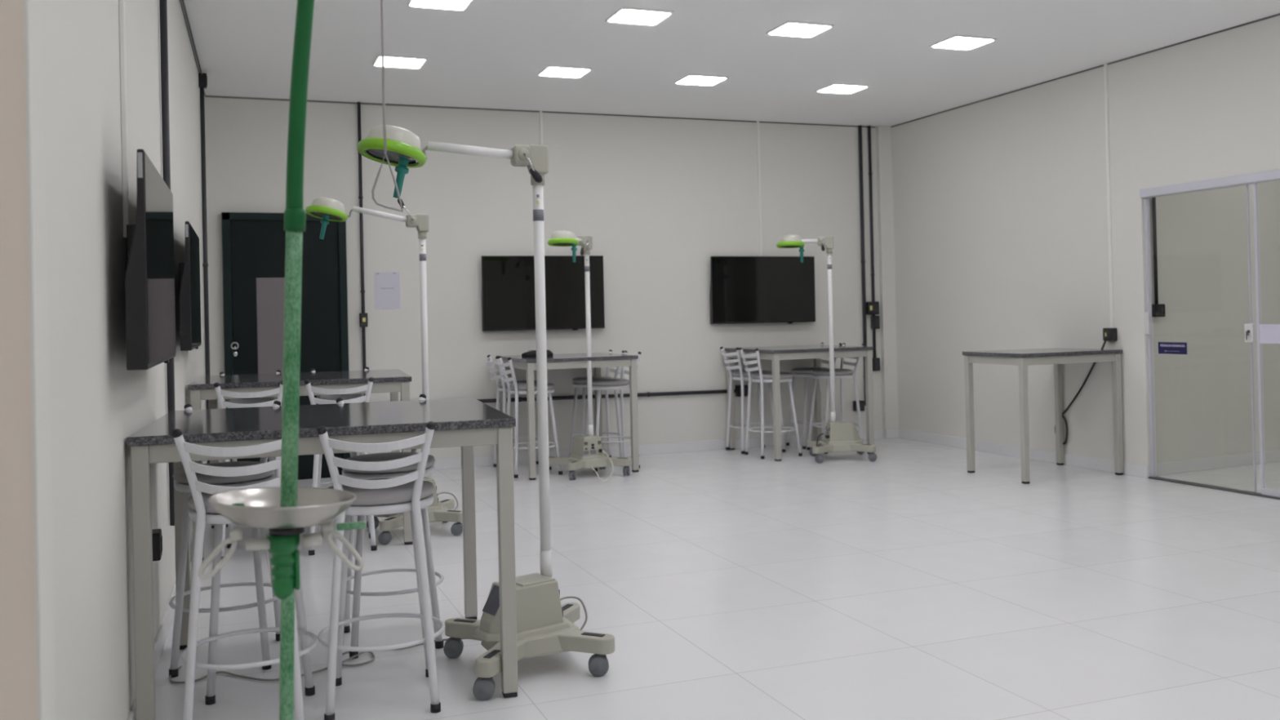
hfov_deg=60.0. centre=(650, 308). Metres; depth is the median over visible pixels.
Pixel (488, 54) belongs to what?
ceiling
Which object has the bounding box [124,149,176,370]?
television
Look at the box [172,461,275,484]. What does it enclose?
seat cushion
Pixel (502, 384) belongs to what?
seat cushion
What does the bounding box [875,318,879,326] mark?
outlet
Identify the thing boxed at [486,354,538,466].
bar stool
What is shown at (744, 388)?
outlet
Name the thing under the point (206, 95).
trim
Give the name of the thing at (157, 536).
wall socket
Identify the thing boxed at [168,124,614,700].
lamp
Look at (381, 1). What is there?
hanging wire
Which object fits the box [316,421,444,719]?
bar stool
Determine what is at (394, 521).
caster wheel
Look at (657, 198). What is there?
wall
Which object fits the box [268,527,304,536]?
washer
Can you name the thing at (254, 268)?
door
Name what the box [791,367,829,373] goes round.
seat cushion
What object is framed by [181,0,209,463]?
conduit
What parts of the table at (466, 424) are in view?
leg, leg, frame rail, leg, leg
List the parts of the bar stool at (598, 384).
leg, leg, leg, leg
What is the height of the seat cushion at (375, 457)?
0.050 m
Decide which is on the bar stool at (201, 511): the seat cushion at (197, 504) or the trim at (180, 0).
the seat cushion at (197, 504)
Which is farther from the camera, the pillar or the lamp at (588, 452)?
the pillar
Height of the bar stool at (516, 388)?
0.962 m
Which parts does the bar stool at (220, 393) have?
leg, leg, backrest rail, backrest rail, leg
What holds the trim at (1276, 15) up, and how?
attached to the wall at (1000, 207)
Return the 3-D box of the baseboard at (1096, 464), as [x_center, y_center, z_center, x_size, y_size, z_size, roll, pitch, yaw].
[3.042,1.211,9.541,0.012,0.092,3.145,-1,0,-22]
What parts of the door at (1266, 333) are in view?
strike plate, head rail, sliding frame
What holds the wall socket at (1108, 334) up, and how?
attached to the wall at (1000, 207)
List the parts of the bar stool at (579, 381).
leg, leg, leg, backrest rail, leg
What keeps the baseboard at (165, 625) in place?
attached to the wall at (95, 402)
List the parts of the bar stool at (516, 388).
backrest rail, leg, backrest rail, backrest rail, leg, leg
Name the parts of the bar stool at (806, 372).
leg, leg, leg, backrest rail, leg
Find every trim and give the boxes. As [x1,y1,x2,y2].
[23,0,55,719]
[179,0,205,97]
[205,95,875,128]
[891,13,1279,127]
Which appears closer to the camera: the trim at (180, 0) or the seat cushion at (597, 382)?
the trim at (180, 0)
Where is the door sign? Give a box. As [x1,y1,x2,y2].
[1158,342,1186,354]
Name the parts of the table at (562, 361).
leg, frame rail, leg, frame rail, leg, leg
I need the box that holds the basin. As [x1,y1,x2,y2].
[208,486,356,528]
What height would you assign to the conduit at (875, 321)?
2.422 m
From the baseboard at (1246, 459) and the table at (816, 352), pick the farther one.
the table at (816, 352)
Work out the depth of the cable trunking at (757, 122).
10.54 m
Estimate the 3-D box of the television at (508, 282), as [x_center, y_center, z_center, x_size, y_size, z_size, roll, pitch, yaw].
[-0.936,-0.135,9.739,1.100,0.660,0.074,-1,0,-21]
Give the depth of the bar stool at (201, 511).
3.39 m
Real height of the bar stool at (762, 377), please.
0.962 m
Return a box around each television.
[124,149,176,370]
[178,221,201,351]
[481,255,604,331]
[709,256,815,324]
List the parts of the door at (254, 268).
handle, vision pane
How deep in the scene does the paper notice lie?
9.29 m
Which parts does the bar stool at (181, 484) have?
leg, leg, leg, leg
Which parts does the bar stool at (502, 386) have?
backrest rail, backrest rail, leg, backrest rail, leg, leg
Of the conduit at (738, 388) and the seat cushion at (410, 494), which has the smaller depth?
the seat cushion at (410, 494)
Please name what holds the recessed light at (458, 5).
in the ceiling
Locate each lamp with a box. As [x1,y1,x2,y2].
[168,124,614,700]
[305,197,429,399]
[547,231,632,480]
[776,234,876,463]
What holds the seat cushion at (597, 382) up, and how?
on the bar stool at (598, 384)
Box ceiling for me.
[181,0,1279,126]
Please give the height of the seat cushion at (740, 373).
0.050 m
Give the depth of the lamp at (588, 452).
8.81 m
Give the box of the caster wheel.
[373,512,403,544]
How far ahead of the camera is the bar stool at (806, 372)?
10.39 m
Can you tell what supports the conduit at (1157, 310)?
attached to the wall at (1203, 407)
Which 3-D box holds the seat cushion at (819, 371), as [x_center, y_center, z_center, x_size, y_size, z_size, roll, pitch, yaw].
[1.665,0.574,10.110,0.368,0.050,0.368,-1,0,-21]
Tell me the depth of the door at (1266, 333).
7.31 m
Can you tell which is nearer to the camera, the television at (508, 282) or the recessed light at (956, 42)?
the recessed light at (956, 42)
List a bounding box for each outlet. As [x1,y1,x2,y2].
[359,312,368,327]
[739,387,746,394]
[859,402,863,408]
[873,303,878,311]
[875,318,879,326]
[875,360,879,368]
[1151,303,1165,316]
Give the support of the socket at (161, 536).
attached to the wall socket at (157, 536)
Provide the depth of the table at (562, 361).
8.94 m
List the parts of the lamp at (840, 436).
handle, arm, power cord, lid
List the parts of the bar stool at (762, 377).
leg, backrest rail, backrest rail, backrest rail, leg, leg, leg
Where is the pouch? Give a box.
[521,350,553,356]
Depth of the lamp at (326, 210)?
6.68 m
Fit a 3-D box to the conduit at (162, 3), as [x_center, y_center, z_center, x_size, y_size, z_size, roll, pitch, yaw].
[-2.111,-0.401,4.851,0.039,2.692,0.040,-1,0,-21]
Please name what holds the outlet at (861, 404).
attached to the conduit at (862, 403)
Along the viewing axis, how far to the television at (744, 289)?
10.47 m
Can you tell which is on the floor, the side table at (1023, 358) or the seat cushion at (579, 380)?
the side table at (1023, 358)
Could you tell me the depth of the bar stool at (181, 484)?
4.09 m
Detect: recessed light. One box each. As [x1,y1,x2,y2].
[373,54,426,68]
[407,0,472,10]
[537,65,591,78]
[605,6,673,25]
[673,74,728,85]
[765,20,834,37]
[815,83,870,93]
[928,35,996,49]
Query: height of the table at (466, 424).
0.934 m
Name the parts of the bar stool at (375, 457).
leg, leg, leg, leg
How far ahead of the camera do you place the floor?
4.93 m
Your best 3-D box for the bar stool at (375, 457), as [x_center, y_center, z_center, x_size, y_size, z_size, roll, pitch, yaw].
[-1.052,0.840,4.460,0.417,0.958,0.476,-1,0,-19]
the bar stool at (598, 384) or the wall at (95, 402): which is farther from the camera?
the bar stool at (598, 384)
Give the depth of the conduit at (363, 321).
9.19 m
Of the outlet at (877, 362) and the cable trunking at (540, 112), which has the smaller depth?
the cable trunking at (540, 112)
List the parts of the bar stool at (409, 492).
leg, leg, backrest rail, backrest rail, backrest rail, leg, leg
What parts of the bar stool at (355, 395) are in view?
leg, backrest rail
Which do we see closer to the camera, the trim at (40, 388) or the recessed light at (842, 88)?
the trim at (40, 388)
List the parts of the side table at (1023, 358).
leg, frame rail, leg, leg, frame rail, leg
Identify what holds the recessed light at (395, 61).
in the ceiling
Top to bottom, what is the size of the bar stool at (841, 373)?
0.970 m
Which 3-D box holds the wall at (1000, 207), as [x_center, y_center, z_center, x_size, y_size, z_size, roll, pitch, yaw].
[4.745,-0.352,5.292,0.060,3.092,12.462,-1,0,-22]
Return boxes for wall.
[0,0,37,719]
[41,0,210,719]
[204,97,882,462]
[891,15,1279,476]
[1149,180,1279,463]
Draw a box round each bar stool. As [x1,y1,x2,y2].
[168,400,280,677]
[171,426,318,719]
[213,380,282,559]
[219,369,280,527]
[304,377,377,555]
[307,366,368,530]
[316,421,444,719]
[336,394,444,658]
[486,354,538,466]
[497,355,562,478]
[568,349,624,457]
[585,351,641,471]
[720,346,773,453]
[738,347,802,458]
[786,342,841,448]
[806,342,865,453]
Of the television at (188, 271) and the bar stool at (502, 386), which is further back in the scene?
the bar stool at (502, 386)
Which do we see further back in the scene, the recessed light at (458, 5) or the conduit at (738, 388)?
the conduit at (738, 388)
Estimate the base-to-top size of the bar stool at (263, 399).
0.974 m
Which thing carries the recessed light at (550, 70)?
in the ceiling
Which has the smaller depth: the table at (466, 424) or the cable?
the table at (466, 424)
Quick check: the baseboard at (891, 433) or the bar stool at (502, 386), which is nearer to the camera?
the bar stool at (502, 386)
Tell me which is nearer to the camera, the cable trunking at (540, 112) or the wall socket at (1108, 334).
the wall socket at (1108, 334)
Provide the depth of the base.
6.55 m
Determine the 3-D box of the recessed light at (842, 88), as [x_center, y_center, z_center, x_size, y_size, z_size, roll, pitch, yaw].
[1.570,-1.799,9.063,0.331,0.014,0.306,-1,0,-21]
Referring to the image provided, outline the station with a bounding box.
[198,0,365,719]
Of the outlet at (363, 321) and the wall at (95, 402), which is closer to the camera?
the wall at (95, 402)
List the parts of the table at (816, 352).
leg, frame rail, leg, leg, frame rail, leg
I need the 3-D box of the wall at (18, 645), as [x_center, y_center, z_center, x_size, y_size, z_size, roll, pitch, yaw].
[-2.244,-0.219,1.262,2.728,3.092,0.160,-1,0,-21]
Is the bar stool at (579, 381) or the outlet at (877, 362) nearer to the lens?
the bar stool at (579, 381)
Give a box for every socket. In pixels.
[151,528,162,560]
[160,536,162,552]
[1102,328,1117,341]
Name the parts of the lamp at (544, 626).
power cord, handle, arm, control panel, brake lever, lid, power cord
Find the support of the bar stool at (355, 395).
on the floor
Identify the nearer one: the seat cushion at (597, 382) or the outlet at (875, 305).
the seat cushion at (597, 382)
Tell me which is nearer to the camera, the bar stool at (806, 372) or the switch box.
the bar stool at (806, 372)
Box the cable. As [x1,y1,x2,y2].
[1054,340,1106,444]
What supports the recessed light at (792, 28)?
in the ceiling
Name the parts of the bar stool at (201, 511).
leg, leg, backrest rail, backrest rail, backrest rail, leg, leg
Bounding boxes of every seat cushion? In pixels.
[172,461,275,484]
[186,484,246,514]
[327,478,434,506]
[342,452,435,474]
[497,380,537,387]
[509,382,554,391]
[572,376,613,383]
[586,378,629,386]
[732,370,771,377]
[751,372,792,379]
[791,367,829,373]
[812,368,853,375]
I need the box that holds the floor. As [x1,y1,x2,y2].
[155,437,1279,719]
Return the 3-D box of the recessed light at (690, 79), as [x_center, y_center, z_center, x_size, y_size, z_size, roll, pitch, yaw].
[0.394,-1.775,8.610,0.331,0.014,0.306,-1,0,-21]
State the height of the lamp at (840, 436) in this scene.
1.934 m
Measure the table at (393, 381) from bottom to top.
0.952 m
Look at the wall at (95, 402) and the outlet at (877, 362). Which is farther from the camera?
the outlet at (877, 362)
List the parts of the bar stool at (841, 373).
leg, leg, leg, backrest rail, leg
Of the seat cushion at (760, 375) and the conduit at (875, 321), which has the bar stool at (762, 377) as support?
the seat cushion at (760, 375)
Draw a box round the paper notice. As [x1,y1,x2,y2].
[374,271,399,308]
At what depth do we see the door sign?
7.91 m
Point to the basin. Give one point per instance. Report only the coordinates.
(271, 507)
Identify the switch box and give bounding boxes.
[866,301,873,314]
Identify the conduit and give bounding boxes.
[159,0,174,525]
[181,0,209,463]
[357,102,368,395]
[476,384,748,403]
[853,124,866,411]
[867,125,879,371]
[1151,196,1165,316]
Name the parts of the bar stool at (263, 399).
leg, backrest rail, leg, leg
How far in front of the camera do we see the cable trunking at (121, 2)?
3.47 m
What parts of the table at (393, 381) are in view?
leg, leg, frame rail, leg, leg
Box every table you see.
[126,397,518,719]
[187,368,413,560]
[499,352,639,479]
[724,344,874,461]
[962,347,1123,484]
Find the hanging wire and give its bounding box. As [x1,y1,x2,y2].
[371,0,403,212]
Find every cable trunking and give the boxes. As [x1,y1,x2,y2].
[118,0,128,237]
[539,111,545,255]
[756,120,762,256]
[1103,63,1114,328]
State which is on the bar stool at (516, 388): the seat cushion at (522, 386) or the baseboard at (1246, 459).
the seat cushion at (522, 386)
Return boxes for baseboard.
[127,533,192,719]
[433,428,883,470]
[885,428,897,438]
[897,428,1148,478]
[1155,449,1279,475]
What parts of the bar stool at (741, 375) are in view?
leg, backrest rail, backrest rail, backrest rail, leg, leg, leg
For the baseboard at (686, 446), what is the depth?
10.16 m
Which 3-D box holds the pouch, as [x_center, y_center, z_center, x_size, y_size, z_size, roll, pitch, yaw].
[-0.954,0.372,9.304,0.256,0.052,0.150,-1,0,-21]
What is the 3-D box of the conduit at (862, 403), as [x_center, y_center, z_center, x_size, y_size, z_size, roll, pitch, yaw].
[2.047,-0.402,10.897,0.165,2.807,0.064,-1,0,-21]
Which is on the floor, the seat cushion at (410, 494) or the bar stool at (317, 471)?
the bar stool at (317, 471)
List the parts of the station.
milky knob, milky knob, milky knob, milky knob, green lever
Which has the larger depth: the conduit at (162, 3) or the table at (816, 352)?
the table at (816, 352)
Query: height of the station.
2.080 m
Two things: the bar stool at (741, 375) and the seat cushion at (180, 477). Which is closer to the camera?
the seat cushion at (180, 477)
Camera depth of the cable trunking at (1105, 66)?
8.37 m
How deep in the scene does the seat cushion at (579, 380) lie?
9.58 m
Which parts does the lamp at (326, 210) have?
handle, arm, brake lever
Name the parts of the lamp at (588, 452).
handle, lid, rating plate, power cord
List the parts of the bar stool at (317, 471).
leg, leg, backrest rail, backrest rail, leg, leg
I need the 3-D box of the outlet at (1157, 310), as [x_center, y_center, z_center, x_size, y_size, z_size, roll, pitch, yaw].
[3.746,0.013,8.188,0.095,0.095,0.063,-1,0,-21]
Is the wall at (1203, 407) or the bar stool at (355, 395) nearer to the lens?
the bar stool at (355, 395)
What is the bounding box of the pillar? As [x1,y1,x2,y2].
[875,125,897,438]
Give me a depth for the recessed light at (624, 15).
6.71 m
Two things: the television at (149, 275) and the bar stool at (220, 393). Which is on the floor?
the bar stool at (220, 393)
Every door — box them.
[221,212,351,479]
[1139,168,1279,499]

